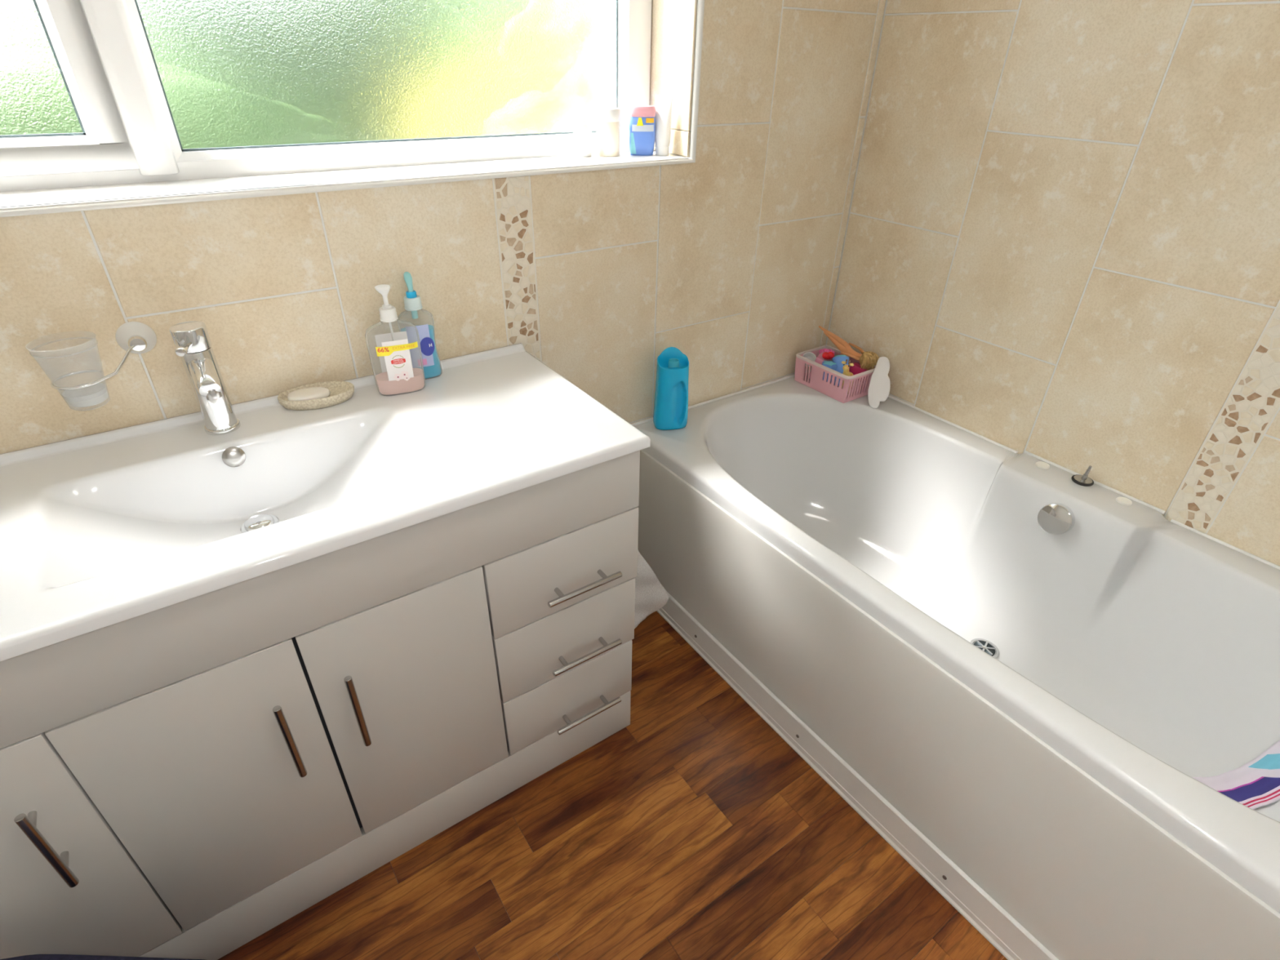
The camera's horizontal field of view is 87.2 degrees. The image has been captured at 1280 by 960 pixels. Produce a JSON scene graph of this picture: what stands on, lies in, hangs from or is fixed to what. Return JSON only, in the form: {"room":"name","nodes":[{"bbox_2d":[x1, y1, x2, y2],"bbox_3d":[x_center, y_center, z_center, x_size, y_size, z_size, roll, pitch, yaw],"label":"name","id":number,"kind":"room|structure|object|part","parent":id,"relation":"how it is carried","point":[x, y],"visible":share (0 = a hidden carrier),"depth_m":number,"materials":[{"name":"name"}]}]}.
{"room":"bathroom","nodes":[
{"label":"bathroom","id":0,"kind":"room"},
{"bbox_2d":[0,0,885,453],"bbox_3d":[-0.756,-0.472,1.291,4.350,2.800,0.315,-20,38,-29],"label":"wall","id":1,"kind":"structure","parent":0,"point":[729,259],"depth_m":1.47,"materials":[{"name":"beige tile"}]},
{"bbox_2d":[49,321,156,390],"bbox_3d":[-0.861,-0.204,1.084,0.076,0.060,0.171,19,36,25],"label":"holder","id":2,"kind":"object","parent":1,"relation":"attached to","point":[134,337],"visible":1,"depth_m":1.11,"materials":[{"name":"silver metal"}]},
{"bbox_3d":[-0.834,-0.226,1.116,0.026,0.026,0.016,-20,38,-29],"label":"knob","id":3,"kind":"part","parent":2,"relation":"part of","materials":[{"name":"silver metal"}]},
{"bbox_2d":[0,0,652,191],"bbox_3d":[-0.791,-0.897,1.030,1.977,0.802,0.082,-20,38,-29],"label":"window","id":4,"kind":"structure","parent":1,"relation":"attached to","point":[93,92],"depth_m":1.26,"materials":[{"name":"white plastic"}]},
{"bbox_3d":[-1.222,-0.730,0.781,0.747,0.627,0.006,-20,38,-29],"label":"pane","id":5,"kind":"part","parent":4,"relation":"part of","materials":[{"name":"clear glass"}]},
{"bbox_3d":[-1.226,-0.736,0.770,0.870,0.743,0.065,-20,38,-29],"label":"sash","id":6,"kind":"part","parent":4,"relation":"part of","materials":[{"name":"white plastic"}]},
{"bbox_3d":[-0.437,-1.023,1.258,0.949,0.704,0.006,-20,38,-29],"label":"pane","id":7,"kind":"part","parent":4,"relation":"part of","materials":[{"name":"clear glass"}]},
{"bbox_2d":[0,156,694,217],"bbox_3d":[-0.695,-0.475,1.122,2.007,0.011,0.017,-20,38,-29],"label":"window sill","id":8,"kind":"structure","parent":1,"relation":"attached to","point":[160,201],"depth_m":1.18,"materials":[{"name":"white plastic"}]},
{"bbox_2d":[573,116,591,157],"bbox_3d":[-0.133,-0.796,1.561,0.042,0.082,0.028,-20,38,-29],"label":"lotion bottle","id":9,"kind":"object","parent":1,"relation":"on","point":[582,131],"visible":1,"depth_m":1.55,"materials":[{"name":"white plastic"}]},
{"bbox_2d":[595,106,621,156],"bbox_3d":[-0.074,-0.818,1.581,0.059,0.100,0.059,-20,38,-29],"label":"tub","id":10,"kind":"object","parent":1,"relation":"on","point":[608,119],"visible":1,"depth_m":1.56,"materials":[{"name":"beige plastic"}]},
{"bbox_3d":[-0.074,-0.849,1.562,0.059,0.026,0.059,-20,38,-29],"label":"lid","id":11,"kind":"part","parent":10,"relation":"part of","materials":[{"name":"white plastic"}]},
{"bbox_2d":[628,105,655,155],"bbox_3d":[0.004,-0.831,1.600,0.063,0.104,0.038,-4,33,-9],"label":"pack","id":12,"kind":"object","parent":1,"relation":"on","point":[642,121],"visible":1,"depth_m":1.58,"materials":[{"name":"blue"}]},
{"bbox_3d":[-0.018,-0.801,1.600,0.018,0.045,0.006,21,37,28],"label":"aqua panel","id":13,"kind":"part","parent":12,"relation":"part of","materials":[{"name":"teal"}]},
{"bbox_3d":[0.007,-0.828,1.583,0.052,0.014,0.005,-4,33,-9],"label":"pale panel","id":14,"kind":"part","parent":12,"relation":"part of","materials":[{"name":"white"}]},
{"bbox_2d":[654,94,672,155],"bbox_3d":[0.055,-0.844,1.602,0.038,0.126,0.035,-2,33,-6],"label":"tube","id":15,"kind":"object","parent":1,"relation":"on","point":[664,104],"visible":1,"depth_m":1.59,"materials":[{"name":"white plastic"}]},
{"bbox_2d":[217,611,1007,959],"bbox_3d":[-0.047,1.043,1.011,3.150,0.030,2.250,-20,38,-29],"label":"floor","id":16,"kind":"structure","parent":0,"point":[693,830],"depth_m":1.37,"materials":[{"name":"brown wood"}]},
{"bbox_2d":[0,954,204,959],"bbox_3d":[-0.704,0.847,0.893,0.412,0.402,0.231,1,32,0],"label":"fabric","id":17,"kind":"object","parent":16,"relation":"on","point":[34,957],"visible":1,"depth_m":0.88,"materials":[{"name":"fabric"}]},
{"bbox_2d":[0,449,639,959],"bbox_3d":[-0.619,0.340,1.325,1.302,0.798,0.521,-20,38,-29],"label":"vanity unit","id":18,"kind":"object","parent":16,"relation":"on","point":[188,779],"visible":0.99,"depth_m":1.11,"materials":[{"name":"grey wood"}]},
{"bbox_3d":[-0.809,0.455,0.894,0.010,0.010,0.031,-20,38,-29],"label":"post","id":19,"kind":"part","parent":18,"relation":"part of","materials":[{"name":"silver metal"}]},
{"bbox_3d":[-0.801,0.503,0.910,0.012,0.164,0.012,-20,38,-29],"label":"handle","id":20,"kind":"part","parent":18,"relation":"part of","materials":[{"name":"brown metal"}]},
{"bbox_3d":[-0.811,0.538,0.947,0.010,0.010,0.031,-20,38,-29],"label":"post","id":21,"kind":"part","parent":18,"relation":"part of","materials":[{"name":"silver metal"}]},
{"bbox_3d":[-0.905,0.591,0.937,0.304,0.526,0.018,-20,38,-29],"label":"door","id":22,"kind":"part","parent":18,"relation":"part of","materials":[{"name":"grey wood"}]},
{"bbox_3d":[-0.656,0.502,1.086,0.297,0.526,0.018,-20,38,-29],"label":"door","id":23,"kind":"part","parent":18,"relation":"part of","materials":[{"name":"grey wood"}]},
{"bbox_3d":[-0.551,0.414,1.060,0.012,0.164,0.012,-20,38,-29],"label":"handle","id":24,"kind":"part","parent":18,"relation":"part of","materials":[{"name":"brown metal"}]},
{"bbox_3d":[-0.514,0.170,0.987,1.241,0.142,0.018,-20,38,-29],"label":"fascia panel","id":25,"kind":"part","parent":18,"relation":"part of","materials":[{"name":"grey"}]},
{"bbox_2d":[0,342,650,661],"bbox_3d":[-0.643,0.043,1.123,1.258,0.152,0.509,-20,38,-29],"label":"washbasin","id":26,"kind":"object","parent":18,"relation":"in","point":[100,530],"visible":0.91,"depth_m":1.14,"materials":[{"name":"white ceramic"}]},
{"bbox_2d":[168,320,240,435],"bbox_3d":[-0.736,-0.162,1.147,0.057,0.192,0.114,-20,38,-29],"label":"tap","id":27,"kind":"object","parent":26,"relation":"on","point":[192,340],"visible":1,"depth_m":1.12,"materials":[{"name":"silver metal"}]},
{"bbox_3d":[-0.739,-0.214,1.091,0.016,0.016,0.043,-6,33,-12],"label":"lever","id":28,"kind":"part","parent":27,"relation":"part of","materials":[{"name":"silver metal"}]},
{"bbox_3d":[-0.751,-0.239,1.125,0.052,0.040,0.052,-20,38,-29],"label":"handle","id":29,"kind":"part","parent":27,"relation":"part of","materials":[{"name":"silver metal"}]},
{"bbox_3d":[-0.726,-0.173,1.123,0.037,0.054,0.079,-20,38,-29],"label":"spout","id":30,"kind":"part","parent":27,"relation":"part of","materials":[{"name":"silver metal"}]},
{"bbox_2d":[277,381,354,410],"bbox_3d":[-0.629,-0.164,1.312,0.138,0.022,0.083,-14,36,-23],"label":"soap dish","id":31,"kind":"object","parent":26,"relation":"on","point":[340,392],"visible":0.77,"depth_m":1.30,"materials":[{"name":"stone"}]},
{"bbox_2d":[287,386,329,400],"bbox_3d":[-0.635,-0.164,1.291,0.075,0.018,0.042,-16,36,-26],"label":"soap bar","id":32,"kind":"object","parent":31,"relation":"in","point":[314,393],"visible":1,"depth_m":1.28,"materials":[{"name":"white"}]},
{"bbox_2d":[365,284,424,395],"bbox_3d":[-0.483,-0.275,1.315,0.099,0.212,0.064,-14,35,-22],"label":"soap dispenser","id":33,"kind":"object","parent":26,"relation":"on","point":[398,375],"visible":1,"depth_m":1.32,"materials":[{"name":"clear plastic"}]},
{"bbox_2d":[393,370,409,381],"bbox_3d":[-0.471,-0.204,1.327,0.031,0.022,0.001,-14,35,-22],"label":"print","id":34,"kind":"object","parent":33,"relation":"attached to","point":[402,375],"depth_m":1.33},
{"bbox_2d":[400,271,441,378],"bbox_3d":[-0.455,-0.311,1.371,0.075,0.214,0.045,-14,35,-22],"label":"soap dispenser","id":35,"kind":"object","parent":26,"relation":"on","point":[427,355],"visible":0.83,"depth_m":1.37,"materials":[{"name":"blue plastic"}]},
{"bbox_3d":[-0.449,-0.243,1.389,0.018,0.013,0.001,-14,35,-22],"label":"pink panel","id":36,"kind":"part","parent":35,"relation":"part of","materials":[{"name":"purple"}]},
{"bbox_3d":[-0.465,0.384,1.111,0.012,0.164,0.012,-20,38,-29],"label":"handle","id":37,"kind":"part","parent":18,"relation":"part of","materials":[{"name":"brown metal"}]},
{"bbox_3d":[-0.406,0.413,1.236,0.302,0.526,0.018,-20,38,-29],"label":"door","id":38,"kind":"part","parent":18,"relation":"part of","materials":[{"name":"grey wood"}]},
{"bbox_3d":[-0.153,0.217,1.285,0.010,0.010,0.031,-20,38,-29],"label":"post","id":39,"kind":"part","parent":18,"relation":"part of","materials":[{"name":"silver metal"}]},
{"bbox_3d":[-0.142,0.172,1.298,0.326,0.177,0.018,-20,38,-29],"label":"drawer","id":40,"kind":"part","parent":18,"relation":"part of","materials":[{"name":"grey"}]},
{"bbox_3d":[-0.148,0.325,1.394,0.320,0.178,0.018,-20,38,-29],"label":"drawer","id":41,"kind":"part","parent":18,"relation":"part of","materials":[{"name":"grey"}]},
{"bbox_3d":[-0.157,0.375,1.385,0.010,0.010,0.031,-20,38,-29],"label":"post","id":42,"kind":"part","parent":18,"relation":"part of","materials":[{"name":"silver metal"}]},
{"bbox_3d":[-0.153,0.473,1.486,0.316,0.166,0.018,-20,38,-29],"label":"drawer","id":43,"kind":"part","parent":18,"relation":"part of","materials":[{"name":"grey wood"}]},
{"bbox_3d":[-0.160,0.531,1.484,0.010,0.010,0.031,-20,38,-29],"label":"post","id":44,"kind":"part","parent":18,"relation":"part of","materials":[{"name":"silver metal"}]},
{"bbox_3d":[-0.104,0.210,1.298,0.162,0.012,0.012,-20,38,-29],"label":"handle","id":45,"kind":"part","parent":18,"relation":"part of","materials":[{"name":"silver metal"}]},
{"bbox_3d":[-0.108,0.368,1.398,0.162,0.012,0.012,-20,38,-29],"label":"handle","id":46,"kind":"part","parent":18,"relation":"part of","materials":[{"name":"silver metal"}]},
{"bbox_3d":[-0.111,0.524,1.497,0.162,0.012,0.012,-20,38,-29],"label":"handle","id":47,"kind":"part","parent":18,"relation":"part of","materials":[{"name":"silver metal"}]},
{"bbox_3d":[-0.073,0.189,1.332,0.010,0.010,0.031,-20,38,-29],"label":"post","id":48,"kind":"part","parent":18,"relation":"part of","materials":[{"name":"silver metal"}]},
{"bbox_3d":[-0.077,0.347,1.433,0.010,0.010,0.031,-20,38,-29],"label":"post","id":49,"kind":"part","parent":18,"relation":"part of","materials":[{"name":"silver metal"}]},
{"bbox_3d":[-0.080,0.503,1.532,0.010,0.010,0.031,-20,38,-29],"label":"post","id":50,"kind":"part","parent":18,"relation":"part of","materials":[{"name":"silver metal"}]},
{"bbox_2d":[634,549,669,628],"bbox_3d":[-0.020,0.224,1.698,0.228,0.427,0.037,-20,38,-29],"label":"hand towel","id":51,"kind":"object","parent":18,"relation":"hanging from","point":[651,596],"visible":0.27,"depth_m":1.78,"materials":[{"name":"white fabric"}]},
{"bbox_2d":[631,368,1279,959],"bbox_3d":[0.765,0.327,1.617,0.801,0.535,1.699,-20,38,-29],"label":"bathtub","id":52,"kind":"object","parent":16,"relation":"on","point":[1037,669],"visible":0.99,"depth_m":1.47,"materials":[{"name":"white plastic"}]},
{"bbox_2d":[653,346,688,430],"bbox_3d":[0.086,-0.245,1.818,0.095,0.223,0.058,-5,33,-10],"label":"bottle","id":53,"kind":"object","parent":52,"relation":"on","point":[670,411],"visible":1,"depth_m":1.80,"materials":[{"name":"teal plastic"}]},
{"bbox_3d":[0.089,-0.303,1.784,0.028,0.033,0.028,-5,33,-10],"label":"spout","id":54,"kind":"part","parent":53,"relation":"part of","materials":[{"name":"teal plastic"}]},
{"bbox_2d":[794,345,875,403],"bbox_3d":[0.608,-0.332,2.098,0.147,0.089,0.219,-20,38,-29],"label":"basket","id":55,"kind":"object","parent":52,"relation":"on","point":[860,388],"visible":0.73,"depth_m":2.05,"materials":[{"name":"pink plastic"}]},
{"bbox_2d":[802,351,816,366],"bbox_3d":[0.534,-0.378,2.118,0.044,0.054,0.053,14,35,19],"label":"cup","id":56,"kind":"object","parent":55,"relation":"in","point":[809,355],"visible":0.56,"depth_m":2.12,"materials":[{"name":"white plastic"}]},
{"bbox_2d":[809,352,829,378],"bbox_3d":[0.565,-0.356,2.117,0.046,0.079,0.052,19,36,25],"label":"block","id":57,"kind":"object","parent":55,"relation":"in","point":[820,359],"visible":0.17,"depth_m":2.08,"materials":[{"name":"pink plastic"}]},
{"bbox_2d":[822,351,834,359],"bbox_3d":[0.580,-0.383,2.075,0.037,0.026,0.025,-1,32,-4],"label":"heart","id":58,"kind":"object","parent":57,"relation":"on","point":[825,355],"visible":1,"depth_m":2.06,"materials":[{"name":"red plastic"}]},
{"bbox_2d":[818,348,835,360],"bbox_3d":[0.591,-0.381,2.142,0.049,0.076,0.049,-27,42,-37],"label":"toy","id":59,"kind":"object","parent":55,"relation":"in","point":[824,350],"visible":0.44,"depth_m":2.12,"materials":[{"name":"pink plastic"}]},
{"bbox_2d":[822,360,837,382],"bbox_3d":[0.580,-0.334,2.075,0.049,0.062,0.047,21,38,29],"label":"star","id":60,"kind":"object","parent":55,"relation":"in","point":[829,364],"visible":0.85,"depth_m":2.05,"materials":[{"name":"blue plastic"}]},
{"bbox_2d":[831,355,848,386],"bbox_3d":[0.621,-0.337,2.075,0.051,0.097,0.080,-5,33,-10],"label":"beaker","id":61,"kind":"object","parent":55,"relation":"in","point":[837,359],"visible":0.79,"depth_m":2.05,"materials":[{"name":"blue plastic"}]},
{"bbox_2d":[841,359,853,394],"bbox_3d":[0.619,-0.312,2.009,0.038,0.112,0.084,21,38,29],"label":"giraffe","id":62,"kind":"object","parent":55,"relation":"in","point":[846,367],"visible":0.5,"depth_m":1.98,"materials":[{"name":"yellow plastic"}]},
{"bbox_2d":[818,325,879,369],"bbox_3d":[0.654,-0.406,2.099,0.080,0.110,0.204,-20,38,-29],"label":"doll","id":63,"kind":"object","parent":55,"relation":"in","point":[867,360],"visible":0.95,"depth_m":2.08,"materials":[{"name":"brown plastic"}]},
{"bbox_2d":[848,362,869,381],"bbox_3d":[0.673,-0.330,2.064,0.066,0.052,0.035,24,39,32],"label":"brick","id":64,"kind":"object","parent":55,"relation":"in","point":[855,369],"visible":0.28,"depth_m":2.05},
{"bbox_2d":[656,591,1058,959],"bbox_3d":[0.426,0.645,1.543,0.022,0.090,1.690,-20,38,-29],"label":"baseboard","id":65,"kind":"structure","parent":52,"relation":"attached to","point":[991,920],"depth_m":1.45,"materials":[{"name":"white plastic"}]},
{"bbox_2d":[867,356,890,408],"bbox_3d":[0.717,-0.290,2.006,0.061,0.125,0.111,12,34,16],"label":"foam shape","id":66,"kind":"object","parent":52,"relation":"on","point":[878,391],"visible":1,"depth_m":2.00,"materials":[{"name":"white"}]},
{"bbox_3d":[1.006,0.090,1.617,0.065,0.080,0.076,-20,38,-29],"label":"overflow knob","id":67,"kind":"part","parent":52,"relation":"part of","materials":[{"name":"silver metal"}]},
{"bbox_2d":[1071,465,1093,487],"bbox_3d":[1.082,-0.014,1.633,0.048,0.047,0.048,-20,38,-29],"label":"plug","id":68,"kind":"object","parent":52,"relation":"on","point":[1084,481],"visible":1,"depth_m":1.63,"materials":[{"name":"silver metal"}]},
{"bbox_3d":[1.083,-0.018,1.631,0.012,0.039,0.011,-20,38,-29],"label":"stem","id":69,"kind":"part","parent":68,"relation":"part of","materials":[{"name":"silver metal"}]},
{"bbox_2d":[1191,740,1279,809],"bbox_3d":[1.228,0.499,1.281,0.259,0.385,0.077,4,33,4],"label":"cloth","id":70,"kind":"object","parent":52,"relation":"in","point":[1255,784],"visible":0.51,"depth_m":1.35,"materials":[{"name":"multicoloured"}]},
{"bbox_2d":[825,0,1279,566],"bbox_3d":[1.347,-0.482,1.102,0.120,2.500,2.351,-20,38,-29],"label":"wall","id":71,"kind":"structure","parent":0,"point":[1061,246],"depth_m":1.52,"materials":[{"name":"beige tile"}]},
{"bbox_2d":[1165,308,1279,533],"bbox_3d":[1.250,-0.658,1.040,0.004,1.860,0.075,-20,38,-29],"label":"mosaic tile strip","id":72,"kind":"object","parent":71,"relation":"attached to","point":[1263,389],"depth_m":1.40,"materials":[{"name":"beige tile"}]}
]}

